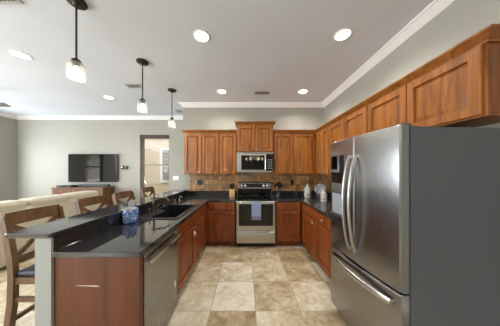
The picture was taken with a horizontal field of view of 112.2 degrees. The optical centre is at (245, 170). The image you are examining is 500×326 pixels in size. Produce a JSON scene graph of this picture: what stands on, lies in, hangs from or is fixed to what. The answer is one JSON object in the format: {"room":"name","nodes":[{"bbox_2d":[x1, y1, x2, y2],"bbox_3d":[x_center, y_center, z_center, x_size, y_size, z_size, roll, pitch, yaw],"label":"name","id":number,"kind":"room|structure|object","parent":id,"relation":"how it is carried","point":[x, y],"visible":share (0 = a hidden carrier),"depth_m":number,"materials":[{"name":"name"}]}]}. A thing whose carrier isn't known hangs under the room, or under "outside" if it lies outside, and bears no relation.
{"room":"kitchen","nodes":[
{"label":"kitchen","id":0,"kind":"room"},
{"bbox_2d":[0,116,17,200],"bbox_3d":[-6.565,-0.040,0.165,0.150,3.020,9.230,0,0,0],"label":"wall","id":1,"kind":"structure","parent":0,"point":[8,126],"depth_m":4.59,"materials":[{"name":"paint"}]},
{"bbox_2d":[35,238,53,325],"bbox_3d":[-1.396,0.965,2.507,0.112,1.011,2.704,0,0,0],"label":"wall","id":2,"kind":"structure","parent":0,"point":[44,263],"depth_m":1.16,"materials":[{"name":"paint"}]},
{"bbox_2d":[5,190,187,237],"bbox_3d":[-1.487,0.442,2.498,0.322,0.032,2.720,0,0,0],"label":"bar ledge","id":3,"kind":"object","parent":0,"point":[55,228],"visible":1,"depth_m":1.45,"materials":[{"name":"black stone"}]},
{"bbox_2d":[18,120,182,202],"bbox_3d":[-3.983,-0.040,4.855,5.313,3.020,0.150,0,0,0],"label":"wall","id":4,"kind":"structure","parent":0,"point":[44,146],"depth_m":4.78,"materials":[{"name":"paint"}]},
{"bbox_2d":[68,154,117,181],"bbox_3d":[-4.300,-0.030,4.744,1.380,0.896,0.071,0,0,0],"label":"television","id":5,"kind":"object","parent":4,"relation":"attached to","point":[81,167],"visible":0.85,"depth_m":4.71,"materials":[{"name":"black plastic"}]},
{"bbox_2d":[140,135,168,138],"bbox_3d":[-2.603,-0.970,4.777,0.826,0.109,0.045,0,0,0],"label":"window valance","id":6,"kind":"object","parent":4,"relation":"attached to","point":[141,136],"visible":1,"depth_m":4.75,"materials":[{"name":"grey fabric"}]},
{"bbox_2d":[142,139,168,187],"bbox_3d":[-2.603,0.013,4.838,0.886,2.074,0.175,0,0,0],"label":"window","id":7,"kind":"structure","parent":4,"relation":"in","point":[143,140],"depth_m":4.87,"materials":[{"name":"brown metal"}]},
{"bbox_2d":[145,139,168,195],"bbox_3d":[-5.165,-1.280,7.600,7.670,5.800,0.040,0,0,0],"label":"wall","id":8,"kind":"structure","parent":0,"point":[152,146],"depth_m":7.59,"materials":[{"name":"beige paint"}]},
{"bbox_2d":[160,148,168,182],"bbox_3d":[-3.300,-0.255,7.550,1.100,1.550,0.060,0,0,0],"label":"window","id":9,"kind":"structure","parent":8,"relation":"in","point":[164,152],"depth_m":7.55,"materials":[{"name":"white"}]},
{"bbox_2d":[163,151,168,179],"bbox_3d":[-3.300,-0.247,7.552,0.840,1.295,0.008,0,0,0],"label":"blind","id":10,"kind":"object","parent":9,"relation":"attached to","point":[165,153],"depth_m":7.55,"materials":[{"name":"grey paint"}]},
{"bbox_2d":[0,242,347,325],"bbox_3d":[-2.350,1.520,0.240,8.580,0.100,9.380,0,0,0],"label":"floor","id":11,"kind":"structure","parent":0,"point":[227,285],"depth_m":2.07,"materials":[{"name":"tile"}]},
{"bbox_2d":[0,204,64,325],"bbox_3d":[-1.736,0.909,1.545,0.501,1.128,0.428,0,0,0],"label":"bar stool","id":12,"kind":"object","parent":11,"relation":"on","point":[9,221],"visible":0.36,"depth_m":1.35,"materials":[{"name":"brown wood"}]},
{"bbox_2d":[0,191,103,267],"bbox_3d":[-4.015,0.955,3.127,0.970,0.970,2.366,0,0,0],"label":"sofa","id":13,"kind":"object","parent":11,"relation":"on","point":[67,200],"visible":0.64,"depth_m":2.90,"materials":[{"name":"beige fabric"}]},
{"bbox_2d":[0,200,27,212],"bbox_3d":[-3.745,0.570,2.472,0.330,0.200,0.639,0,0,0],"label":"cushion","id":14,"kind":"object","parent":13,"relation":"on","point":[6,206],"depth_m":2.59,"materials":[{"name":"beige fabric"}]},
{"bbox_2d":[19,194,69,206],"bbox_3d":[-3.745,0.570,3.135,0.330,0.200,0.639,0,0,0],"label":"cushion","id":15,"kind":"object","parent":13,"relation":"on","point":[62,199],"depth_m":3.08,"materials":[{"name":"beige fabric"}]},
{"bbox_2d":[63,191,97,199],"bbox_3d":[-3.745,0.570,3.798,0.330,0.200,0.639,0,0,0],"label":"cushion","id":16,"kind":"object","parent":13,"relation":"on","point":[81,194],"depth_m":3.68,"materials":[{"name":"beige fabric"}]},
{"bbox_2d":[51,186,114,205],"bbox_3d":[-4.385,0.950,4.553,1.350,1.040,0.414,0,0,0],"label":"media console","id":17,"kind":"object","parent":11,"relation":"on","point":[108,191],"visible":0.29,"depth_m":4.37,"materials":[{"name":"brown wood"}]},
{"bbox_2d":[56,185,76,186],"bbox_3d":[-4.800,0.405,4.519,0.380,0.050,0.202,0,0,0],"label":"cable box","id":18,"kind":"object","parent":17,"relation":"on","point":[56,185],"visible":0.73,"depth_m":4.42,"materials":[{"name":"black plastic"}]},
{"bbox_2d":[77,184,109,186],"bbox_3d":[-4.160,0.397,4.599,0.820,0.065,0.102,0,0,0],"label":"soundbar","id":19,"kind":"object","parent":17,"relation":"on","point":[78,185],"visible":1,"depth_m":4.55,"materials":[{"name":"black plastic"}]},
{"bbox_2d":[78,185,106,186],"bbox_3d":[-4.160,0.397,4.549,0.780,0.049,0.002,0,0,0],"label":"grille","id":20,"kind":"object","parent":19,"relation":"attached to","point":[78,185],"depth_m":4.55,"materials":[{"name":"grey"}]},
{"bbox_2d":[74,195,109,214],"bbox_3d":[-1.835,0.909,2.235,0.501,1.128,0.428,0,0,0],"label":"bar stool","id":21,"kind":"object","parent":11,"relation":"on","point":[81,203],"visible":0.09,"depth_m":2.20,"materials":[{"name":"brown wood"}]},
{"bbox_2d":[54,255,142,325],"bbox_3d":[-1.040,1.032,1.191,0.597,0.876,0.041,0,0,0],"label":"end panel","id":22,"kind":"object","parent":11,"relation":"on","point":[88,291],"visible":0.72,"depth_m":1.17,"materials":[{"name":"brown wood"}]},
{"bbox_2d":[112,190,134,204],"bbox_3d":[-1.835,0.909,2.800,0.501,1.128,0.428,0,0,0],"label":"bar stool","id":23,"kind":"object","parent":11,"relation":"on","point":[118,195],"visible":0.16,"depth_m":2.78,"materials":[{"name":"brown wood"}]},
{"bbox_2d":[140,186,154,197],"bbox_3d":[-1.895,0.909,3.580,0.501,1.128,0.428,0,0,0],"label":"bar stool","id":24,"kind":"object","parent":11,"relation":"on","point":[144,190],"visible":0.25,"depth_m":3.57,"materials":[{"name":"brown wood"}]},
{"bbox_2d":[143,228,180,325],"bbox_3d":[-1.004,1.032,1.510,0.622,0.874,0.591,0,0,0],"label":"dishwasher","id":25,"kind":"object","parent":11,"relation":"on","point":[159,262],"visible":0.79,"depth_m":1.43,"materials":[{"name":"grey metal"}]},
{"bbox_2d":[177,204,205,294],"bbox_3d":[-1.018,1.032,2.527,0.604,0.876,1.435,0,0,0],"label":"base cabinet","id":26,"kind":"object","parent":11,"relation":"on","point":[191,242],"visible":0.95,"depth_m":2.21,"materials":[{"name":"brown wood"}]},
{"bbox_2d":[51,191,236,256],"bbox_3d":[-0.768,0.524,2.504,1.143,0.138,2.708,0,0,0],"label":"countertop","id":27,"kind":"structure","parent":26,"relation":"on","point":[110,237],"depth_m":1.45,"materials":[{"name":"black stone"}]},
{"bbox_2d":[122,208,135,223],"bbox_3d":[-1.250,0.480,1.800,0.124,0.151,0.124,0,0,0],"label":"ceramic crock","id":28,"kind":"object","parent":27,"relation":"on","point":[128,214],"visible":1,"depth_m":1.75,"materials":[{"name":"blue ceramic"}]},
{"bbox_2d":[133,202,137,219],"bbox_3d":[-1.275,0.457,1.935,0.062,0.197,0.062,0,0,42],"label":"soap bottle","id":29,"kind":"object","parent":27,"relation":"on","point":[135,205],"visible":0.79,"depth_m":1.93,"materials":[{"name":"plastic"}]},
{"bbox_2d":[146,194,169,214],"bbox_3d":[-1.176,0.420,2.207,0.215,0.250,0.271,0,0,43],"label":"kitchen faucet","id":30,"kind":"object","parent":27,"relation":"on","point":[153,198],"visible":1,"depth_m":2.18,"materials":[{"name":"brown metal"}]},
{"bbox_2d":[138,204,197,218],"bbox_3d":[-1.038,0.647,2.340,0.507,0.205,0.820,0,0,0],"label":"sink","id":31,"kind":"object","parent":27,"relation":"in","point":[170,211],"visible":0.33,"depth_m":2.64,"materials":[{"name":"black"}]},
{"bbox_2d":[229,183,234,196],"bbox_3d":[-0.300,0.405,3.618,0.110,0.301,0.145,0,0,0],"label":"knife block","id":32,"kind":"object","parent":27,"relation":"on","point":[232,187],"visible":1,"depth_m":3.56,"materials":[{"name":"brown wood"}]},
{"bbox_2d":[205,202,235,244],"bbox_3d":[-0.718,1.032,3.529,1.024,0.876,0.653,0,0,0],"label":"base cabinet","id":33,"kind":"object","parent":11,"relation":"on","point":[220,216],"visible":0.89,"depth_m":3.23,"materials":[{"name":"brown wood"}]},
{"bbox_2d":[236,182,274,245],"bbox_3d":[0.188,0.857,3.485,0.752,1.224,0.700,0,0,0],"label":"range","id":34,"kind":"object","parent":11,"relation":"on","point":[249,232],"visible":0.99,"depth_m":3.20,"materials":[{"name":"silver metal"}]},
{"bbox_2d":[236,196,274,200],"bbox_3d":[0.188,0.564,3.507,0.752,0.021,0.575,0,0,0],"label":"cooktop","id":35,"kind":"object","parent":34,"relation":"in","point":[239,198],"depth_m":3.38,"materials":[{"name":"grey glass"}]},
{"bbox_2d":[252,202,260,219],"bbox_3d":[0.193,0.752,3.146,0.176,0.326,0.038,0,0,0],"label":"dish towel","id":36,"kind":"object","parent":34,"relation":"hanging from","point":[256,206],"visible":1,"depth_m":3.13,"materials":[{"name":"blue fabric"}]},
{"bbox_2d":[274,202,300,244],"bbox_3d":[0.821,1.032,3.529,0.490,0.876,0.653,0,0,0],"label":"base cabinet","id":37,"kind":"object","parent":11,"relation":"on","point":[287,214],"visible":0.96,"depth_m":3.23,"materials":[{"name":"brown wood"}]},
{"bbox_2d":[301,202,331,278],"bbox_3d":[1.411,1.032,2.865,0.748,0.876,1.980,0,0,0],"label":"base cabinet","id":38,"kind":"object","parent":11,"relation":"on","point":[315,226],"visible":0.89,"depth_m":2.50,"materials":[{"name":"brown wood"}]},
{"bbox_2d":[271,195,330,218],"bbox_3d":[1.179,0.575,2.859,1.217,0.037,1.998,0,0,0],"label":"countertop","id":39,"kind":"structure","parent":38,"relation":"on","point":[324,208],"depth_m":3.17,"materials":[{"name":"black stone"}]},
{"bbox_2d":[275,189,280,196],"bbox_3d":[0.685,0.476,3.620,0.116,0.159,0.116,0,0,0],"label":"jar","id":40,"kind":"object","parent":39,"relation":"on","point":[277,192],"visible":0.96,"depth_m":3.58,"materials":[{"name":"clear glass"}]},
{"bbox_2d":[271,191,316,194],"bbox_3d":[1.179,0.505,3.849,1.217,0.100,0.020,0,0,0],"label":"granite upstand","id":41,"kind":"object","parent":39,"relation":"on","point":[272,192],"visible":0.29,"depth_m":3.84,"materials":[{"name":"black stone"}]},
{"bbox_2d":[304,184,310,197],"bbox_3d":[1.300,0.410,3.550,0.139,0.290,0.139,0,0,0],"label":"glass bottle","id":42,"kind":"object","parent":39,"relation":"on","point":[307,190],"visible":1,"depth_m":3.50,"materials":[{"name":"grey glass"}]},
{"bbox_2d":[314,184,325,197],"bbox_3d":[1.527,0.407,3.453,0.224,0.297,0.181,0,0,29],"label":"plate","id":43,"kind":"object","parent":39,"relation":"on","point":[318,188],"visible":0.72,"depth_m":3.44,"materials":[{"name":"white ceramic"}]},
{"bbox_2d":[320,189,326,201],"bbox_3d":[1.400,0.436,3.020,0.114,0.240,0.114,0,0,0],"label":"glass bottle","id":44,"kind":"object","parent":39,"relation":"on","point":[323,196],"visible":0.99,"depth_m":2.98,"materials":[{"name":"grey glass"}]},
{"bbox_2d":[330,123,499,325],"bbox_3d":[1.250,0.582,1.450,0.847,1.775,0.752,0,0,-5],"label":"refrigerator","id":45,"kind":"object","parent":11,"relation":"on","point":[415,210],"visible":1,"depth_m":1.09,"materials":[{"name":"grey metal"}]},
{"bbox_2d":[0,0,433,115],"bbox_3d":[-2.350,-1.600,0.240,8.580,0.100,9.380,0,0,0],"label":"ceiling","id":46,"kind":"structure","parent":0,"point":[283,48],"depth_m":2.13,"materials":[{"name":"paint"}]},
{"bbox_2d":[0,103,10,106],"bbox_3d":[-5.227,-1.382,3.190,1.157,0.334,1.262,0,0,0],"label":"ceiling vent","id":47,"kind":"object","parent":46,"relation":"hanging from","point":[1,104],"visible":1,"depth_m":3.29,"materials":[{"name":"grey metal"}]},
{"bbox_2d":[0,0,23,3],"bbox_3d":[-2.360,-1.544,1.400,0.620,0.011,0.300,0,0,0],"label":"ceiling vent","id":48,"kind":"object","parent":46,"relation":"in","point":[1,1],"visible":1,"depth_m":1.53,"materials":[{"name":"grey paint"}]},
{"bbox_2d":[9,50,32,59],"bbox_3d":[-3.000,-1.546,2.245,0.196,0.007,0.196,0,0,0],"label":"recessed light","id":49,"kind":"object","parent":46,"relation":"in","point":[19,54],"visible":1,"depth_m":2.24,"materials":[{"name":"white"}]},
{"bbox_2d":[12,51,29,58],"bbox_3d":[-3.000,-1.546,2.245,0.147,0.006,0.147,0,0,0],"label":"diffuser","id":50,"kind":"object","parent":49,"relation":"attached to","point":[19,54],"depth_m":2.24,"materials":[{"name":"white"}]},
{"bbox_2d":[66,0,87,82],"bbox_3d":[-1.545,-1.194,1.530,0.156,0.711,0.156,0,0,0],"label":"pendant light","id":51,"kind":"object","parent":46,"relation":"hanging from","point":[75,70],"visible":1,"depth_m":1.52,"materials":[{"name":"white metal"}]},
{"bbox_2d":[103,95,114,99],"bbox_3d":[-2.890,-1.546,3.540,0.196,0.007,0.196,0,0,0],"label":"recessed light","id":52,"kind":"object","parent":46,"relation":"in","point":[104,96],"visible":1,"depth_m":3.53,"materials":[{"name":"white"}]},
{"bbox_2d":[124,84,141,87],"bbox_3d":[-2.050,-1.544,3.050,0.240,0.011,0.140,0,0,0],"label":"ceiling vent","id":53,"kind":"object","parent":46,"relation":"in","point":[127,85],"visible":0.98,"depth_m":3.05,"materials":[{"name":"white metal"}]},
{"bbox_2d":[136,58,148,112],"bbox_3d":[-1.465,-1.194,2.378,0.156,0.711,0.156,0,0,0],"label":"pendant light","id":54,"kind":"object","parent":46,"relation":"hanging from","point":[142,106],"visible":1,"depth_m":2.35,"materials":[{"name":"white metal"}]},
{"bbox_2d":[168,88,175,127],"bbox_3d":[-1.416,-1.194,3.215,0.156,0.711,0.156,0,0,0],"label":"pendant light","id":55,"kind":"object","parent":46,"relation":"hanging from","point":[171,122],"visible":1,"depth_m":3.17,"materials":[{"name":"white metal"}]},
{"bbox_2d":[193,29,209,42],"bbox_3d":[-0.511,-1.546,1.930,0.196,0.007,0.196,0,0,0],"label":"recessed light","id":56,"kind":"object","parent":46,"relation":"in","point":[200,35],"visible":1,"depth_m":1.92,"materials":[{"name":"white"}]},
{"bbox_2d":[195,31,207,40],"bbox_3d":[-0.511,-1.546,1.930,0.147,0.006,0.147,0,0,0],"label":"diffuser","id":57,"kind":"object","parent":56,"relation":"attached to","point":[199,35],"depth_m":1.92,"materials":[{"name":"white"}]},
{"bbox_2d":[217,89,226,93],"bbox_3d":[-0.468,-1.546,3.275,0.196,0.007,0.196,0,0,0],"label":"recessed light","id":58,"kind":"object","parent":46,"relation":"in","point":[220,91],"visible":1,"depth_m":3.26,"materials":[{"name":"white"}]},
{"bbox_2d":[254,91,269,94],"bbox_3d":[0.316,-1.544,3.320,0.300,0.011,0.150,0,0,0],"label":"ceiling vent","id":59,"kind":"object","parent":46,"relation":"in","point":[255,92],"visible":1,"depth_m":3.31,"materials":[{"name":"white metal"}]},
{"bbox_2d":[298,89,307,93],"bbox_3d":[1.110,-1.546,3.275,0.196,0.007,0.196,0,0,0],"label":"recessed light","id":60,"kind":"object","parent":46,"relation":"in","point":[303,91],"visible":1,"depth_m":3.26,"materials":[{"name":"white"}]},
{"bbox_2d":[333,27,352,41],"bbox_3d":[1.100,-1.546,1.910,0.196,0.007,0.196,0,0,0],"label":"recessed light","id":61,"kind":"object","parent":46,"relation":"in","point":[342,34],"visible":1,"depth_m":1.90,"materials":[{"name":"white"}]},
{"bbox_2d":[335,30,349,39],"bbox_3d":[1.100,-1.546,1.910,0.147,0.006,0.147,0,0,0],"label":"diffuser","id":62,"kind":"object","parent":61,"relation":"attached to","point":[341,34],"depth_m":1.91,"materials":[{"name":"white"}]},
{"bbox_2d":[183,108,323,190],"bbox_3d":[0.246,-0.040,3.920,3.387,3.020,0.120,0,0,0],"label":"wall","id":63,"kind":"structure","parent":0,"point":[193,118],"depth_m":3.86,"materials":[{"name":"paint"}]},
{"bbox_2d":[184,133,218,173],"bbox_3d":[-0.930,-0.364,3.671,0.740,0.868,0.377,0,0,0],"label":"upper cabinet","id":64,"kind":"object","parent":63,"relation":"attached to","point":[201,151],"visible":0.97,"depth_m":3.51,"materials":[{"name":"brown wood"}]},
{"bbox_2d":[181,130,236,133],"bbox_3d":[-0.774,-0.821,3.668,1.159,0.068,0.381,0,0,0],"label":"crown molding","id":65,"kind":"structure","parent":64,"relation":"attached to","point":[183,131],"depth_m":3.50,"materials":[{"name":"brown wood"}]},
{"bbox_2d":[0,0,455,119],"bbox_3d":[-2.350,-1.502,0.240,8.280,0.094,9.080,0,0,0],"label":"trim","id":66,"kind":"structure","parent":63,"relation":"attached to","point":[436,7],"depth_m":3.71,"materials":[{"name":"white"}]},
{"bbox_2d":[219,133,237,173],"bbox_3d":[-0.375,-0.364,3.671,0.368,0.868,0.377,0,0,0],"label":"upper cabinet","id":67,"kind":"object","parent":63,"relation":"attached to","point":[227,141],"visible":0.97,"depth_m":3.51,"materials":[{"name":"brown wood"}]},
{"bbox_2d":[271,133,314,173],"bbox_3d":[1.018,-0.364,3.671,0.885,0.868,0.377,0,0,0],"label":"upper cabinet","id":68,"kind":"object","parent":63,"relation":"attached to","point":[294,153],"visible":0.98,"depth_m":3.51,"materials":[{"name":"brown wood"}]},
{"bbox_2d":[273,24,499,133],"bbox_3d":[1.179,-0.821,2.253,0.909,0.068,2.684,0,0,-7],"label":"crown molding","id":69,"kind":"structure","parent":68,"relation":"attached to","point":[491,33],"depth_m":1.34,"materials":[{"name":"brown wood"}]},
{"bbox_2d":[235,121,275,151],"bbox_3d":[0.188,-0.704,3.646,0.844,0.624,0.427,0,0,0],"label":"upper cabinet","id":70,"kind":"object","parent":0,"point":[252,136],"visible":0.99,"depth_m":3.46,"materials":[{"name":"brown wood"}]},
{"bbox_2d":[237,152,272,171],"bbox_3d":[0.188,-0.180,3.618,0.744,0.420,0.454,0,0,0],"label":"microwave oven","id":71,"kind":"object","parent":70,"relation":"attached to","point":[246,161],"visible":1,"depth_m":3.43,"materials":[{"name":"silver metal"}]},
{"bbox_2d":[189,172,330,195],"bbox_3d":[0.245,0.115,2.860,3.088,1.010,1.999,0,0,0],"label":"backsplash","id":72,"kind":"structure","parent":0,"point":[210,182],"depth_m":3.85,"materials":[{"name":"tile"}]},
{"bbox_2d":[324,0,499,127],"bbox_3d":[1.865,-0.040,-0.295,0.150,3.020,8.310,0,0,0],"label":"wall","id":73,"kind":"structure","parent":0,"point":[462,19],"depth_m":1.69,"materials":[{"name":"paint"}]},
{"bbox_2d":[315,127,328,174],"bbox_3d":[1.611,-0.364,3.420,0.357,0.868,0.870,0,0,0],"label":"upper cabinet","id":74,"kind":"object","parent":73,"relation":"attached to","point":[321,138],"visible":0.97,"depth_m":3.25,"materials":[{"name":"brown wood"}]},
{"bbox_2d":[328,106,367,174],"bbox_3d":[1.611,-0.364,2.505,0.357,0.868,0.955,0,0,0],"label":"upper cabinet","id":75,"kind":"object","parent":73,"relation":"attached to","point":[355,124],"visible":0.19,"depth_m":2.40,"materials":[{"name":"brown wood"}]},
{"bbox_2d":[368,42,499,132],"bbox_3d":[1.623,-0.569,1.528,0.333,0.458,0.995,0,0,0],"label":"upper cabinet","id":76,"kind":"object","parent":73,"relation":"attached to","point":[464,91],"visible":0.76,"depth_m":1.21,"materials":[{"name":"brown wood"}]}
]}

